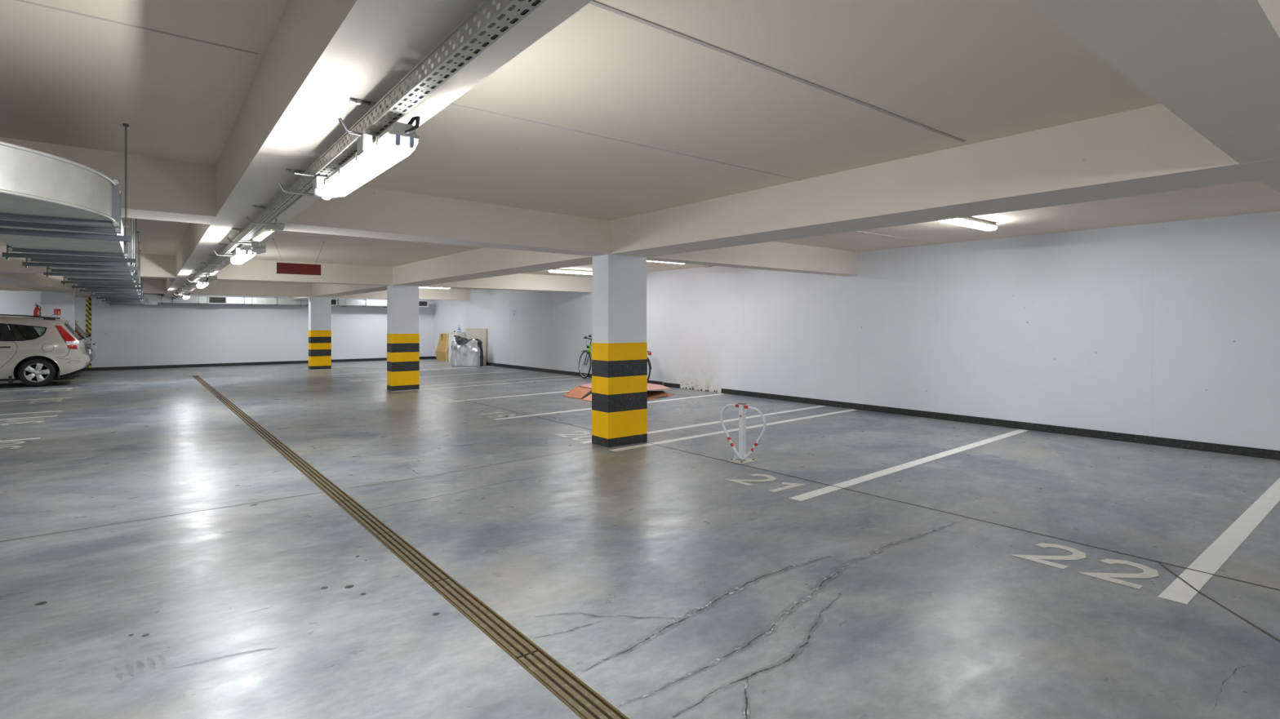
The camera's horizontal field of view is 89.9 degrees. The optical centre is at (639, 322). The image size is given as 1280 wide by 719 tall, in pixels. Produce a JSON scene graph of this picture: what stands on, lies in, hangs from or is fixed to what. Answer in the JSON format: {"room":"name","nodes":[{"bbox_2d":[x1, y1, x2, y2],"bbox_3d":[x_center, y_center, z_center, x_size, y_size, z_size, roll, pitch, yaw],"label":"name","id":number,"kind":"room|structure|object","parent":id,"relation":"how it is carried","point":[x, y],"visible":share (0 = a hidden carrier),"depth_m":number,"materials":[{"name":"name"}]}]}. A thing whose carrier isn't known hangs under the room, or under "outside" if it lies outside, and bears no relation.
{"room":"parking garage","nodes":[
{"label":"parking garage","id":0,"kind":"room"},
{"bbox_2d":[0,290,433,367],"bbox_3d":[-14.825,0.133,19.436,17.352,2.535,0.200,0,0,-38],"label":"wall","id":1,"kind":"structure","parent":0,"point":[166,333],"depth_m":20.38,"materials":[{"name":"white paint"}]},
{"bbox_2d":[85,297,91,368],"bbox_3d":[-15.876,0.285,18.450,0.124,2.040,0.035,0,0,-38],"label":"guard","id":2,"kind":"object","parent":1,"relation":"attached to","point":[88,300],"visible":0.59,"depth_m":18.44,"materials":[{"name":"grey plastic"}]},
{"bbox_2d":[75,355,433,371],"bbox_3d":[-14.681,1.353,19.415,17.152,0.095,0.012,0,0,-38],"label":"baseboard","id":3,"kind":"structure","parent":1,"relation":"attached to","point":[91,369],"depth_m":20.43,"materials":[{"name":"black rubber"}]},
{"bbox_2d":[0,359,1279,718],"bbox_3d":[-4.940,1.499,7.148,17.152,0.202,31.340,0,0,-38],"label":"floor","id":4,"kind":"structure","parent":0,"point":[160,558],"depth_m":3.76,"materials":[{"name":"concrete"}]},
{"bbox_2d":[35,601,47,604],"bbox_3d":[-2.979,1.398,3.189,0.046,0.001,0.040,0,0,-38],"label":"stain","id":5,"kind":"object","parent":4,"relation":"on","point":[43,602],"depth_m":3.19,"materials":[{"name":"grey concrete"}]},
{"bbox_2d":[0,312,90,386],"bbox_3d":[-14.747,0.588,13.641,4.627,1.622,1.814,0,0,-38],"label":"car","id":6,"kind":"object","parent":4,"relation":"on","point":[60,352],"visible":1,"depth_m":13.99,"materials":[{"name":"beige paint"}]},
{"bbox_2d":[55,325,77,349],"bbox_3d":[-12.767,0.333,14.249,0.376,0.535,0.113,0,0,-31],"label":"tail light","id":7,"kind":"object","parent":6,"relation":"attached to","point":[64,340],"depth_m":14.23,"materials":[{"name":"red plastic"}]},
{"bbox_2d":[9,320,96,369],"bbox_3d":[-16.594,0.588,15.967,4.627,1.622,1.814,0,0,-38],"label":"car","id":8,"kind":"object","parent":4,"relation":"on","point":[28,331],"visible":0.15,"depth_m":16.86,"materials":[{"name":"grey paint"}]},
{"bbox_2d":[40,290,75,380],"bbox_3d":[-14.255,0.308,15.707,0.602,2.184,0.324,0,0,-38],"label":"column","id":9,"kind":"structure","parent":4,"relation":"on","point":[51,300],"depth_m":15.61,"materials":[{"name":"paint"}]},
{"bbox_2d":[33,302,40,316],"bbox_3d":[-14.515,-0.218,15.441,0.146,0.496,0.128,0,0,-38],"label":"fire extinguisher","id":10,"kind":"object","parent":9,"relation":"attached to","point":[37,312],"visible":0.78,"depth_m":15.40,"materials":[{"name":"red metal"}]},
{"bbox_2d":[53,309,60,315],"bbox_3d":[-14.157,-0.256,15.573,0.116,0.142,0.006,0,0,-38],"label":"sign","id":11,"kind":"object","parent":9,"relation":"attached to","point":[55,311],"visible":0.96,"depth_m":15.57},
{"bbox_2d":[308,297,331,369],"bbox_3d":[-9.667,0.308,19.350,0.563,2.184,0.324,0,0,-38],"label":"column","id":12,"kind":"structure","parent":4,"relation":"on","point":[319,308],"depth_m":19.22,"materials":[{"name":"paint"}]},
{"bbox_2d":[344,585,353,588],"bbox_3d":[-1.538,1.398,3.390,0.046,0.001,0.040,0,0,-38],"label":"stain","id":13,"kind":"object","parent":4,"relation":"on","point":[348,586],"depth_m":3.39,"materials":[{"name":"grey concrete"}]},
{"bbox_2d":[386,284,419,391],"bbox_3d":[-4.960,0.308,13.422,0.563,2.184,0.324,0,0,-38],"label":"column","id":14,"kind":"structure","parent":4,"relation":"on","point":[402,301],"depth_m":13.28,"materials":[{"name":"paint"}]},
{"bbox_2d":[191,375,629,718],"bbox_3d":[-4.847,1.444,8.211,0.134,0.093,21.950,0,0,-38],"label":"channel","id":15,"kind":"object","parent":4,"relation":"in","point":[580,698],"visible":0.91,"depth_m":3.17,"materials":[{"name":"beige metal"}]},
{"bbox_2d":[435,333,448,361],"bbox_3d":[-7.212,0.910,23.566,0.192,0.980,1.120,0,0,-38],"label":"carton","id":16,"kind":"object","parent":4,"relation":"on","point":[441,351],"visible":0.85,"depth_m":23.59,"materials":[{"name":"cardboard"}]},
{"bbox_2d":[448,332,466,362],"bbox_3d":[-6.444,0.873,22.541,0.330,1.055,0.780,0,0,-38],"label":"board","id":17,"kind":"object","parent":4,"relation":"on","point":[451,335],"visible":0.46,"depth_m":22.50,"materials":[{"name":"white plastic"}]},
{"bbox_2d":[450,335,483,366],"bbox_3d":[-5.539,0.899,20.560,1.087,0.979,0.511,0,0,7],"label":"bag","id":18,"kind":"object","parent":4,"relation":"on","point":[464,352],"visible":1,"depth_m":20.39,"materials":[{"name":"silver metal"}]},
{"bbox_2d":[466,328,487,364],"bbox_3d":[-5.543,0.800,21.627,0.072,1.200,1.612,0,0,-38],"label":"board","id":19,"kind":"object","parent":4,"relation":"on","point":[481,334],"visible":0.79,"depth_m":21.32,"materials":[{"name":"laminate"}]},
{"bbox_2d":[563,386,591,399],"bbox_3d":[-1.154,1.319,12.150,0.492,0.158,0.840,0,0,-38],"label":"sheet","id":20,"kind":"object","parent":4,"relation":"on","point":[579,392],"visible":0.96,"depth_m":12.04,"materials":[{"name":"orange cardboard"}]},
{"bbox_2d":[578,334,592,378],"bbox_3d":[-1.050,0.854,15.613,0.515,1.091,1.759,0,0,-28],"label":"bicycle","id":21,"kind":"object","parent":4,"relation":"on","point":[589,335],"visible":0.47,"depth_m":15.95,"materials":[{"name":"metal"}]},
{"bbox_2d":[582,393,591,401],"bbox_3d":[-0.601,1.339,11.343,0.414,0.118,1.033,0,0,-43],"label":"sheet","id":22,"kind":"object","parent":4,"relation":"on","point":[588,397],"visible":0.21,"depth_m":11.53,"materials":[{"name":"orange cardboard"}]},
{"bbox_2d":[591,253,647,447],"bbox_3d":[-0.237,0.308,7.474,0.563,2.184,0.324,0,0,-38],"label":"column","id":23,"kind":"structure","parent":4,"relation":"on","point":[619,344],"depth_m":7.32,"materials":[{"name":"paint"}]},
{"bbox_2d":[647,393,675,400],"bbox_3d":[0.006,1.396,11.953,1.653,0.008,0.895,0,0,-38],"label":"sheet","id":24,"kind":"object","parent":4,"relation":"on","point":[668,394],"visible":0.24,"depth_m":12.22,"materials":[{"name":"orange cardboard"}]},
{"bbox_2d":[647,391,668,399],"bbox_3d":[0.008,1.365,11.961,1.063,0.050,1.098,0,0,-6],"label":"sheet","id":25,"kind":"object","parent":24,"relation":"on","point":[651,394],"visible":0.35,"depth_m":12.09,"materials":[{"name":"brown cardboard"}]},
{"bbox_2d":[647,382,670,391],"bbox_3d":[0.109,1.259,12.279,0.997,0.058,1.944,0,0,-3],"label":"sheet","id":26,"kind":"object","parent":25,"relation":"on","point":[650,386],"visible":0.35,"depth_m":12.47,"materials":[{"name":"orange cardboard"}]},
{"bbox_2d":[578,382,591,388],"bbox_3d":[-0.749,1.224,12.393,0.855,0.048,1.557,0,0,-7],"label":"sheet","id":27,"kind":"object","parent":26,"relation":"on","point":[586,385],"visible":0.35,"depth_m":12.50,"materials":[{"name":"orange cardboard"}]},
{"bbox_2d":[720,402,766,463],"bbox_3d":[1.038,1.107,6.481,0.245,0.585,0.614,0,0,-38],"label":"barrier","id":28,"kind":"object","parent":4,"relation":"on","point":[742,458],"visible":1,"depth_m":6.45,"materials":[{"name":"white metal"}]},
{"bbox_2d":[0,0,1279,289],"bbox_3d":[-4.940,-1.258,7.148,17.152,0.254,31.340,0,0,-38],"label":"ceiling","id":29,"kind":"structure","parent":0,"point":[623,108],"depth_m":3.25,"materials":[{"name":"paint"}]},
{"bbox_2d":[0,272,91,296],"bbox_3d":[-9.462,-0.955,8.421,0.620,0.381,23.869,0,0,-33],"label":"ceiling beam","id":30,"kind":"structure","parent":29,"relation":"attached to","point":[39,282],"depth_m":13.16,"materials":[{"name":"paint"}]},
{"bbox_2d":[0,123,131,245],"bbox_3d":[-3.214,-0.787,3.456,0.740,0.695,0.032,0,0,-38],"label":"hanger","id":31,"kind":"object","parent":29,"relation":"hanging from","point":[126,239],"visible":1,"depth_m":3.54,"materials":[{"name":"grey metal"}]},
{"bbox_2d":[2,217,135,265],"bbox_3d":[-4.207,-0.787,4.749,0.740,0.695,0.032,0,0,-38],"label":"hanger","id":32,"kind":"object","parent":29,"relation":"hanging from","point":[6,255],"visible":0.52,"depth_m":4.73,"materials":[{"name":"grey metal"}]},
{"bbox_2d":[0,141,142,304],"bbox_3d":[-9.932,-0.615,9.127,4.406,0.242,20.030,0,0,-38],"label":"ventilation duct","id":33,"kind":"object","parent":32,"relation":"hanging from","point":[39,190],"visible":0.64,"depth_m":3.10,"materials":[{"name":"metal"}]},
{"bbox_2d":[143,293,157,304],"bbox_3d":[-14.260,-0.665,18.666,0.330,0.300,0.428,0,0,-38],"label":"box","id":34,"kind":"object","parent":33,"relation":"attached to","point":[148,299],"visible":0.94,"depth_m":18.51,"materials":[{"name":"metal"}]},
{"bbox_2d":[22,217,137,272],"bbox_3d":[-4.755,-0.787,5.463,0.740,0.695,0.032,0,0,-38],"label":"hanger","id":35,"kind":"object","parent":29,"relation":"hanging from","point":[26,264],"visible":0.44,"depth_m":5.47,"materials":[{"name":"grey metal"}]},
{"bbox_2d":[43,218,138,280],"bbox_3d":[-5.577,-0.787,6.534,0.740,0.695,0.032,0,0,-38],"label":"hanger","id":36,"kind":"object","parent":29,"relation":"hanging from","point":[135,277],"visible":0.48,"depth_m":6.55,"materials":[{"name":"grey metal"}]},
{"bbox_2d":[61,231,140,287],"bbox_3d":[-6.551,-0.787,7.804,0.740,0.695,0.032,0,0,-38],"label":"hanger","id":37,"kind":"object","parent":29,"relation":"hanging from","point":[64,282],"visible":0.77,"depth_m":7.82,"materials":[{"name":"grey metal"}]},
{"bbox_2d":[71,241,141,291],"bbox_3d":[-7.343,-0.787,8.835,0.740,0.695,0.033,0,0,-37],"label":"hanger","id":38,"kind":"object","parent":29,"relation":"hanging from","point":[73,286],"visible":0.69,"depth_m":8.86,"materials":[{"name":"grey metal"}]},
{"bbox_2d":[80,250,142,294],"bbox_3d":[-8.134,-0.787,9.866,0.740,0.695,0.032,0,0,-38],"label":"hanger","id":39,"kind":"object","parent":29,"relation":"hanging from","point":[82,290],"visible":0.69,"depth_m":9.91,"materials":[{"name":"grey metal"}]},
{"bbox_2d":[89,292,142,297],"bbox_3d":[-9.413,-0.787,11.533,0.740,0.695,0.033,0,0,-37],"label":"hanger","id":40,"kind":"object","parent":29,"relation":"hanging from","point":[91,295],"visible":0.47,"depth_m":11.52,"materials":[{"name":"grey metal"}]},
{"bbox_2d":[95,296,143,300],"bbox_3d":[-10.387,-0.787,12.802,0.740,0.695,0.033,0,0,-37],"label":"hanger","id":41,"kind":"object","parent":29,"relation":"hanging from","point":[97,297],"visible":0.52,"depth_m":12.79,"materials":[{"name":"grey metal"}]},
{"bbox_2d":[101,277,143,302],"bbox_3d":[-11.605,-0.787,14.389,0.740,0.695,0.033,0,0,-37],"label":"hanger","id":42,"kind":"object","parent":29,"relation":"hanging from","point":[103,300],"visible":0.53,"depth_m":14.44,"materials":[{"name":"grey metal"}]},
{"bbox_2d":[106,301,144,304],"bbox_3d":[-12.701,-0.787,15.817,0.740,0.695,0.032,0,0,-38],"label":"hanger","id":43,"kind":"object","parent":29,"relation":"hanging from","point":[107,302],"visible":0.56,"depth_m":15.74,"materials":[{"name":"grey metal"}]},
{"bbox_2d":[109,293,144,306],"bbox_3d":[-13.675,-0.787,17.086,0.740,0.695,0.032,0,0,-38],"label":"hanger","id":44,"kind":"object","parent":29,"relation":"hanging from","point":[143,293],"visible":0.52,"depth_m":17.07,"materials":[{"name":"grey metal"}]},
{"bbox_2d":[0,278,470,300],"bbox_3d":[-12.695,-0.955,16.914,17.152,0.380,0.340,0,0,-38],"label":"ceiling beam","id":45,"kind":"structure","parent":29,"relation":"attached to","point":[149,286],"depth_m":18.28,"materials":[{"name":"paint"}]},
{"bbox_2d":[157,293,428,307],"bbox_3d":[-11.300,-0.838,21.564,8.280,0.595,0.510,0,0,-38],"label":"duct","id":46,"kind":"object","parent":29,"relation":"hanging from","point":[198,300],"visible":0.62,"depth_m":20.65,"materials":[{"name":"metal"}]},
{"bbox_2d":[207,296,226,303],"bbox_3d":[-13.098,-0.695,19.856,0.500,0.234,0.050,0,0,-38],"label":"grille","id":47,"kind":"object","parent":46,"relation":"attached to","point":[211,300],"depth_m":19.86,"materials":[{"name":"grey metal"}]},
{"bbox_2d":[331,298,337,305],"bbox_3d":[-10.592,-0.695,21.846,0.500,0.234,0.050,0,0,-38],"label":"grille","id":48,"kind":"object","parent":46,"relation":"attached to","point":[334,301],"depth_m":21.94,"materials":[{"name":"grey metal"}]},
{"bbox_2d":[418,300,428,306],"bbox_3d":[-8.117,-0.695,23.811,0.500,0.234,0.050,0,0,-38],"label":"grille","id":49,"kind":"object","parent":46,"relation":"attached to","point":[421,303],"depth_m":23.86,"materials":[{"name":"grey metal"}]},
{"bbox_2d":[0,246,592,293],"bbox_3d":[-7.987,-0.955,10.985,17.152,0.380,0.340,0,0,-38],"label":"ceiling beam","id":50,"kind":"structure","parent":29,"relation":"attached to","point":[162,266],"depth_m":12.38,"materials":[{"name":"paint"}]},
{"bbox_2d":[272,238,324,275],"bbox_3d":[-4.712,-0.899,8.861,0.650,0.472,0.020,0,0,-38],"label":"hanging sign","id":51,"kind":"object","parent":29,"relation":"hanging from","point":[282,268],"visible":1,"depth_m":8.85,"materials":[{"name":"red metal"}]},
{"bbox_2d":[163,0,592,297],"bbox_3d":[-4.814,-0.954,7.249,0.489,0.382,31.352,0,0,-37],"label":"ceiling beam","id":52,"kind":"structure","parent":29,"relation":"attached to","point":[320,55],"depth_m":2.18,"materials":[{"name":"paint"}]},
{"bbox_2d":[191,269,206,278],"bbox_3d":[-6.335,-0.703,9.212,0.180,0.122,0.024,0,0,-38],"label":"hook","id":53,"kind":"object","parent":52,"relation":"attached to","point":[195,269],"visible":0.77,"depth_m":9.21,"materials":[{"name":"metal"}]},
{"bbox_2d":[197,262,213,272],"bbox_3d":[-5.565,-0.703,8.212,0.180,0.122,0.024,0,0,-38],"label":"hook","id":54,"kind":"object","parent":52,"relation":"attached to","point":[201,263],"visible":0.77,"depth_m":8.20,"materials":[{"name":"metal"}]},
{"bbox_2d":[204,254,223,266],"bbox_3d":[-4.795,-0.703,7.212,0.180,0.122,0.024,0,0,-38],"label":"hook","id":55,"kind":"object","parent":52,"relation":"attached to","point":[208,255],"visible":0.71,"depth_m":7.21,"materials":[{"name":"metal"}]},
{"bbox_2d":[213,243,235,256],"bbox_3d":[-4.025,-0.703,6.212,0.180,0.122,0.024,0,0,-38],"label":"hook","id":56,"kind":"object","parent":52,"relation":"attached to","point":[215,253],"visible":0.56,"depth_m":6.19,"materials":[{"name":"metal"}]},
{"bbox_2d":[226,227,252,244],"bbox_3d":[-3.255,-0.703,5.212,0.180,0.122,0.024,0,0,-38],"label":"hook","id":57,"kind":"object","parent":52,"relation":"attached to","point":[233,228],"visible":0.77,"depth_m":5.20,"materials":[{"name":"metal"}]},
{"bbox_2d":[236,228,248,235],"bbox_3d":[-3.256,-0.742,5.250,0.084,0.044,0.097,0,0,-38],"label":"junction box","id":58,"kind":"object","parent":52,"relation":"attached to","point":[240,230],"visible":0.48,"depth_m":5.21,"materials":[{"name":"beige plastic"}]},
{"bbox_2d":[245,205,277,226],"bbox_3d":[-2.486,-0.703,4.212,0.180,0.122,0.024,0,0,-38],"label":"hook","id":59,"kind":"object","parent":52,"relation":"attached to","point":[255,206],"visible":0.8,"depth_m":4.21,"materials":[{"name":"metal"}]},
{"bbox_2d":[264,222,284,231],"bbox_3d":[-2.824,-0.737,4.947,0.130,0.055,0.080,0,0,-38],"label":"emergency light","id":60,"kind":"object","parent":52,"relation":"attached to","point":[279,227],"visible":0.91,"depth_m":4.92,"materials":[{"name":"grey plastic"}]},
{"bbox_2d":[277,168,314,195],"bbox_3d":[-1.716,-0.703,3.212,0.180,0.122,0.024,0,0,-38],"label":"hook","id":61,"kind":"object","parent":52,"relation":"attached to","point":[292,171],"visible":0.61,"depth_m":3.20,"materials":[{"name":"metal"}]},
{"bbox_2d":[337,97,387,137],"bbox_3d":[-0.946,-0.703,2.212,0.180,0.122,0.024,0,0,-38],"label":"hook","id":62,"kind":"object","parent":52,"relation":"attached to","point":[357,101],"visible":0.51,"depth_m":2.19,"materials":[{"name":"metal"}]},
{"bbox_2d":[0,137,857,275],"bbox_3d":[-3.148,-0.955,4.891,17.165,0.380,0.531,0,0,-40],"label":"ceiling beam","id":63,"kind":"structure","parent":29,"relation":"attached to","point":[158,188],"depth_m":5.65,"materials":[{"name":"paint"}]},
{"bbox_2d":[418,286,449,288],"bbox_3d":[-6.407,-1.091,19.621,1.192,0.089,0.136,0,0,-38],"label":"lamp","id":64,"kind":"object","parent":29,"relation":"attached to","point":[419,286],"visible":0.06,"depth_m":19.68,"materials":[{"name":"grey plastic"}]},
{"bbox_2d":[548,268,592,275],"bbox_3d":[-1.429,-1.091,13.754,1.192,0.089,0.136,0,0,-38],"label":"lamp","id":65,"kind":"object","parent":29,"relation":"attached to","point":[556,270],"visible":0.88,"depth_m":13.67,"materials":[{"name":"grey plastic"}]},
{"bbox_2d":[646,260,680,263],"bbox_3d":[0.341,-1.091,11.124,1.192,0.089,0.136,0,0,-38],"label":"lamp","id":66,"kind":"object","parent":29,"relation":"attached to","point":[646,260],"visible":0.04,"depth_m":11.17,"materials":[{"name":"grey plastic"}]},
{"bbox_2d":[288,103,1279,299],"bbox_3d":[-1.897,-0.955,9.565,0.558,0.381,31.340,0,0,-38],"label":"ceiling beam","id":67,"kind":"structure","parent":29,"relation":"attached to","point":[1149,149],"depth_m":4.33,"materials":[{"name":"paint"}]},
{"bbox_2d":[938,217,997,231],"bbox_3d":[3.572,-1.091,6.974,1.192,0.089,0.136,0,0,-38],"label":"lamp","id":68,"kind":"object","parent":29,"relation":"attached to","point":[969,222],"visible":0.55,"depth_m":6.96,"materials":[{"name":"grey plastic"}]},
{"bbox_2d":[1026,0,1279,194],"bbox_3d":[0.171,-0.955,0.711,17.152,0.380,0.342,0,0,-38],"label":"ceiling beam","id":69,"kind":"structure","parent":29,"relation":"attached to","point":[1215,64],"depth_m":1.84,"materials":[{"name":"paint"}]},
{"bbox_2d":[433,210,1279,450],"bbox_3d":[1.791,0.133,12.621,0.202,2.535,31.540,0,0,-38],"label":"wall","id":70,"kind":"structure","parent":0,"point":[1171,329],"depth_m":8.62,"materials":[{"name":"white paint"}]},
{"bbox_2d":[511,310,516,316],"bbox_3d":[-3.835,-0.275,19.543,0.003,0.210,0.300,0,0,-38],"label":"paper notice","id":71,"kind":"object","parent":70,"relation":"attached to","point":[513,312],"visible":1,"depth_m":19.54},
{"bbox_2d":[433,355,719,393],"bbox_3d":[-3.194,1.353,18.730,0.012,0.095,15.370,0,0,-38],"label":"baseboard","id":72,"kind":"structure","parent":70,"relation":"attached to","point":[557,371],"depth_m":17.42,"materials":[{"name":"black paint"}]},
{"bbox_2d":[721,388,1279,460],"bbox_3d":[6.562,1.353,6.443,0.012,0.095,15.930,0,0,-38],"label":"baseboard","id":73,"kind":"structure","parent":70,"relation":"attached to","point":[1177,443],"depth_m":8.20,"materials":[{"name":"black paint"}]},
{"bbox_3d":[-0.176,-0.703,1.211,0.181,0.122,0.024,0,0,-38],"label":"hook","id":74,"kind":"object","parent":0,"visible":0},
{"bbox_2d":[173,0,546,299],"bbox_3d":[-6.099,-0.689,8.945,0.060,0.053,24.000,0,0,-38],"label":"cable tray","id":75,"kind":"object","parent":74,"relation":"hanging from","point":[446,68],"visible":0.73,"depth_m":1.84,"materials":[{"name":"metal"}]},
{"bbox_2d":[182,293,190,299],"bbox_3d":[-10.530,-0.613,14.861,0.140,0.125,1.028,0,0,-38],"label":"lamp","id":76,"kind":"object","parent":75,"relation":"attached to","point":[186,296],"visible":1,"depth_m":14.50,"materials":[{"name":"grey plastic"}]},
{"bbox_2d":[186,279,195,287],"bbox_3d":[-7.929,-0.689,11.322,0.060,0.053,2.000,0,0,-38],"label":"tray","id":77,"kind":"object","parent":75,"relation":"on","point":[191,283],"depth_m":11.18,"materials":[{"name":"metal"}]},
{"bbox_2d":[192,271,204,281],"bbox_3d":[-6.709,-0.689,9.738,0.060,0.053,2.000,0,0,-38],"label":"tray","id":78,"kind":"object","parent":75,"relation":"on","point":[195,279],"depth_m":9.70,"materials":[{"name":"metal"}]},
{"bbox_2d":[195,277,208,288],"bbox_3d":[-6.813,-0.613,9.959,0.140,0.125,1.028,0,0,-38],"label":"lamp","id":79,"kind":"object","parent":75,"relation":"attached to","point":[202,283],"visible":0.99,"depth_m":9.62,"materials":[{"name":"grey plastic"}]},
{"bbox_2d":[196,282,208,288],"bbox_3d":[-6.814,-0.574,9.976,0.097,0.047,0.992,0,0,-38],"label":"diffuser","id":80,"kind":"object","parent":79,"relation":"attached to","point":[199,285],"depth_m":9.67,"materials":[{"name":"white plastic"}]},
{"bbox_2d":[201,275,217,283],"bbox_3d":[-6.069,-0.608,9.036,0.182,0.104,0.103,0,0,-38],"label":"sensor","id":81,"kind":"object","parent":75,"relation":"attached to","point":[212,279],"visible":1,"depth_m":9.02,"materials":[{"name":"grey plastic"}]},
{"bbox_2d":[200,260,217,275],"bbox_3d":[-5.489,-0.689,8.153,0.060,0.053,2.000,0,0,-38],"label":"tray","id":82,"kind":"object","parent":75,"relation":"on","point":[211,267],"depth_m":8.05,"materials":[{"name":"metal"}]},
{"bbox_2d":[212,243,237,264],"bbox_3d":[-4.269,-0.689,6.568,0.060,0.053,2.000,0,0,-38],"label":"tray","id":83,"kind":"object","parent":75,"relation":"on","point":[228,251],"depth_m":6.39,"materials":[{"name":"metal"}]},
{"bbox_2d":[230,244,256,264],"bbox_3d":[-3.544,-0.613,5.698,0.140,0.125,1.028,0,0,-38],"label":"lamp","id":84,"kind":"object","parent":75,"relation":"attached to","point":[241,255],"visible":0.84,"depth_m":5.42,"materials":[{"name":"grey plastic"}]},
{"bbox_2d":[230,250,255,264],"bbox_3d":[-3.545,-0.574,5.715,0.097,0.047,0.992,0,0,-38],"label":"diffuser","id":85,"kind":"object","parent":84,"relation":"attached to","point":[242,256],"depth_m":5.50,"materials":[{"name":"white plastic"}]},
{"bbox_2d":[230,213,271,248],"bbox_3d":[-3.049,-0.689,4.983,0.060,0.053,2.000,0,0,-38],"label":"tray","id":86,"kind":"object","parent":75,"relation":"on","point":[255,228],"depth_m":4.76,"materials":[{"name":"metal"}]},
{"bbox_2d":[240,240,266,254],"bbox_3d":[-3.142,-0.608,5.205,0.182,0.104,0.103,0,0,-38],"label":"sensor","id":87,"kind":"object","parent":75,"relation":"attached to","point":[258,247],"visible":1,"depth_m":5.19,"materials":[{"name":"grey plastic"}]},
{"bbox_2d":[262,146,346,222],"bbox_3d":[-1.829,-0.689,3.399,0.060,0.053,2.000,0,0,-38],"label":"tray","id":88,"kind":"object","parent":75,"relation":"on","point":[329,166],"depth_m":3.16,"materials":[{"name":"metal"}]},
{"bbox_2d":[293,173,337,199],"bbox_3d":[-1.458,-0.608,2.890,0.182,0.104,0.103,0,0,-38],"label":"sensor","id":89,"kind":"object","parent":75,"relation":"attached to","point":[317,180],"visible":0.63,"depth_m":2.87,"materials":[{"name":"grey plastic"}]},
{"bbox_2d":[321,115,420,196],"bbox_3d":[-1.056,-0.613,2.425,0.140,0.125,1.008,0,0,-38],"label":"lamp","id":90,"kind":"object","parent":75,"relation":"attached to","point":[372,157],"visible":1,"depth_m":2.18,"materials":[{"name":"grey plastic"}]},
{"bbox_2d":[332,0,546,160],"bbox_3d":[-0.609,-0.689,1.814,0.060,0.053,2.000,0,0,-38],"label":"tray","id":91,"kind":"object","parent":75,"relation":"on","point":[446,68],"depth_m":1.67,"materials":[{"name":"metal"}]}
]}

